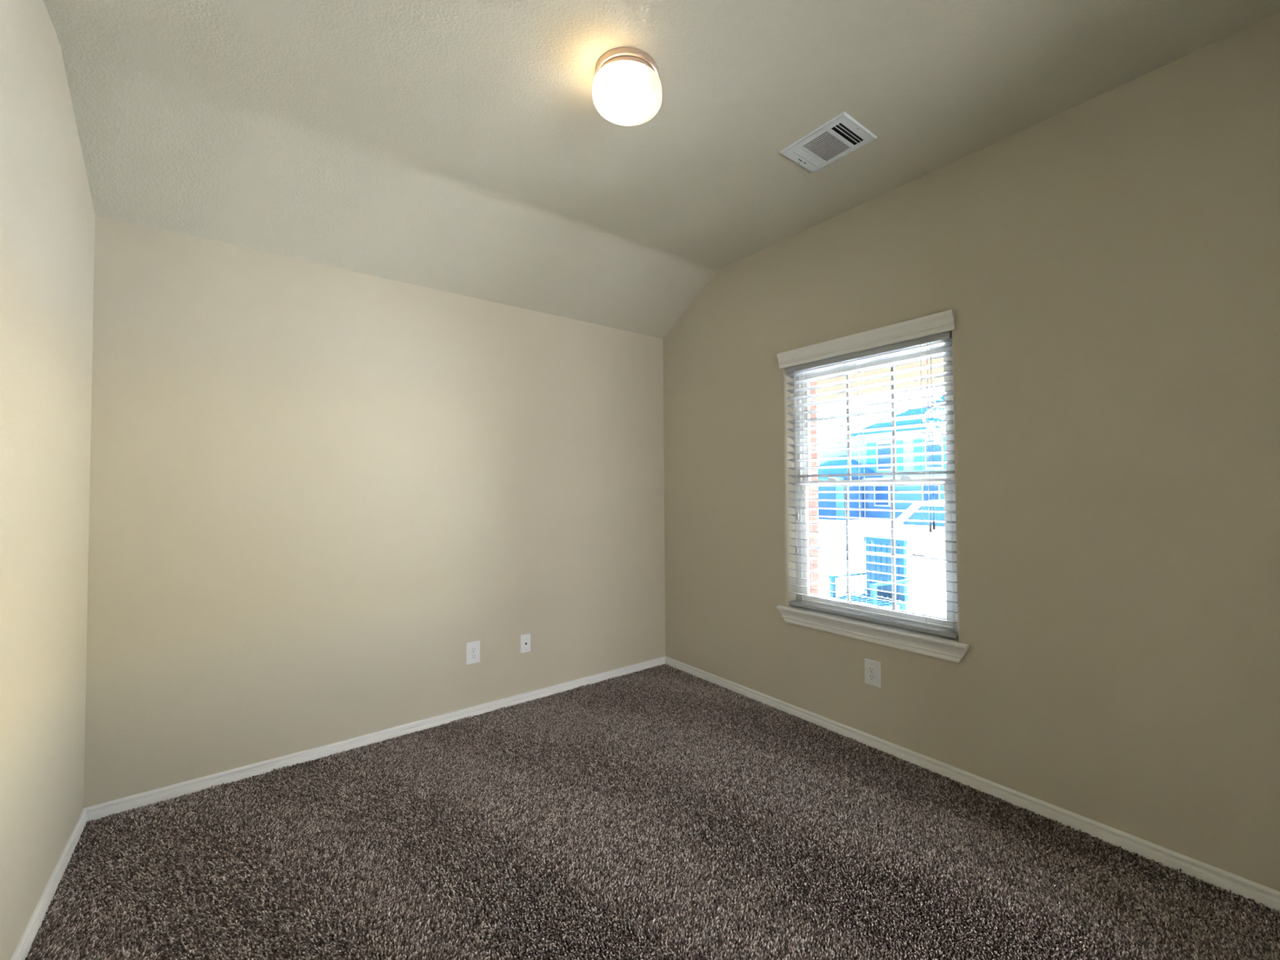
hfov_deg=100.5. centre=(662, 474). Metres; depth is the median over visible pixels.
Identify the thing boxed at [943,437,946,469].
shutter
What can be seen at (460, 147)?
ceiling
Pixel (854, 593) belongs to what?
shrub
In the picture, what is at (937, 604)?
ground
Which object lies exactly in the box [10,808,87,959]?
baseboard
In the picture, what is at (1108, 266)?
wall
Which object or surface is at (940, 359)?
porch roof
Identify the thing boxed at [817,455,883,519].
house
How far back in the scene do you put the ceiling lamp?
1.85 m
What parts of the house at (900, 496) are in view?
pane, pane, pane, pane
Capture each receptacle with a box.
[470,646,476,652]
[470,653,476,658]
[868,666,875,672]
[868,673,875,679]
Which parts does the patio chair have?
armrest, seat, backrest, armrest, leg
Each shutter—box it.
[866,442,876,471]
[895,440,902,471]
[913,439,924,470]
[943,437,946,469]
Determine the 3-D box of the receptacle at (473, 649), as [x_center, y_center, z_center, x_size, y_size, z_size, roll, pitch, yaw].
[-1.122,1.040,3.167,0.034,0.028,0.004,1,-2,-39]
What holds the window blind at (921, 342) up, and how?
attached to the window
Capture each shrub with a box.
[818,559,844,596]
[838,590,870,596]
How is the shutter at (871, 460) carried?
hanging from the house at (900, 496)
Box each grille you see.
[807,485,945,608]
[810,366,944,479]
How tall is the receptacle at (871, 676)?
0.028 m
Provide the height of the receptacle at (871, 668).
0.028 m
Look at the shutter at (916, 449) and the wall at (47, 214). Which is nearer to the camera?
the wall at (47, 214)
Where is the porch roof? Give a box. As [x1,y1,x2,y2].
[816,357,943,404]
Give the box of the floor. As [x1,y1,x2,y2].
[31,671,1279,959]
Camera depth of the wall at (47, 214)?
1.64 m
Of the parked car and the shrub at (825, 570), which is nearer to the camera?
the shrub at (825, 570)
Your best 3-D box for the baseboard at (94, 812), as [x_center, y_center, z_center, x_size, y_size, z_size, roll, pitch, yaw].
[-1.164,1.406,3.123,3.058,0.062,0.013,1,-2,-39]
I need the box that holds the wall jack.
[520,633,530,653]
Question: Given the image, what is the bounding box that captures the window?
[776,309,968,662]
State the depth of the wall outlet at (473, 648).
3.17 m
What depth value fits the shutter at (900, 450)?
37.56 m
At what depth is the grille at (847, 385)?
2.95 m
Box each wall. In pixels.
[0,0,94,959]
[83,215,665,808]
[662,13,1279,891]
[808,381,819,595]
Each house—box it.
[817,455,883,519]
[818,395,946,518]
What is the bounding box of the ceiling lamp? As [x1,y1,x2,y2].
[592,46,662,125]
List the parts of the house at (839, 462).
garage door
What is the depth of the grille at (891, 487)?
2.95 m
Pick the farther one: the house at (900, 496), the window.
the house at (900, 496)
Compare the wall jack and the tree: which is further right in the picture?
the tree
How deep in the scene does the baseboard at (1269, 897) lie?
2.18 m
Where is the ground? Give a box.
[818,519,946,617]
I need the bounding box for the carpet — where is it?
[25,663,1279,959]
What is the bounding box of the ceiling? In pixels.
[43,0,1279,338]
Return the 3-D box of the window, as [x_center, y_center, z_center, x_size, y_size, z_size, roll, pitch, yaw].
[1.084,0.062,2.862,0.174,1.612,1.066,1,-2,-39]
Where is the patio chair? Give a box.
[828,536,910,610]
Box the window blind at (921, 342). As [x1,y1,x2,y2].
[785,331,958,638]
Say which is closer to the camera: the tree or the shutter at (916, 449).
the tree
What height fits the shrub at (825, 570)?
0.627 m
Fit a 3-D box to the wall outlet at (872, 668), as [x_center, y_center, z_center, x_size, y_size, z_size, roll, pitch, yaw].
[1.087,1.027,2.755,0.010,0.132,0.089,1,-2,-39]
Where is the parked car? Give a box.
[856,499,945,556]
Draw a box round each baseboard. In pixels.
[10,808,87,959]
[84,656,665,821]
[665,656,1279,911]
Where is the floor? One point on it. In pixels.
(977, 925)
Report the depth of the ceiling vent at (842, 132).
2.31 m
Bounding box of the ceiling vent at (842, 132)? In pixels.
[779,111,877,173]
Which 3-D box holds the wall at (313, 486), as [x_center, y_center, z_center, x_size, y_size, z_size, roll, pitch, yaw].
[-1.223,-0.085,3.220,3.338,3.052,0.140,1,-2,-39]
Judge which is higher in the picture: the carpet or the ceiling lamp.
the ceiling lamp
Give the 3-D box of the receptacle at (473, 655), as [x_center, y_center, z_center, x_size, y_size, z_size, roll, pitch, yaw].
[-1.121,1.079,3.166,0.034,0.028,0.004,1,-2,-39]
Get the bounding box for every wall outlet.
[466,640,479,665]
[864,657,880,688]
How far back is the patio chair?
5.38 m
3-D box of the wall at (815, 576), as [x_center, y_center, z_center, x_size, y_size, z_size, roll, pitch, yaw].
[1.099,0.006,3.064,0.095,3.600,9.000,1,-2,-39]
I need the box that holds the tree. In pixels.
[922,388,945,445]

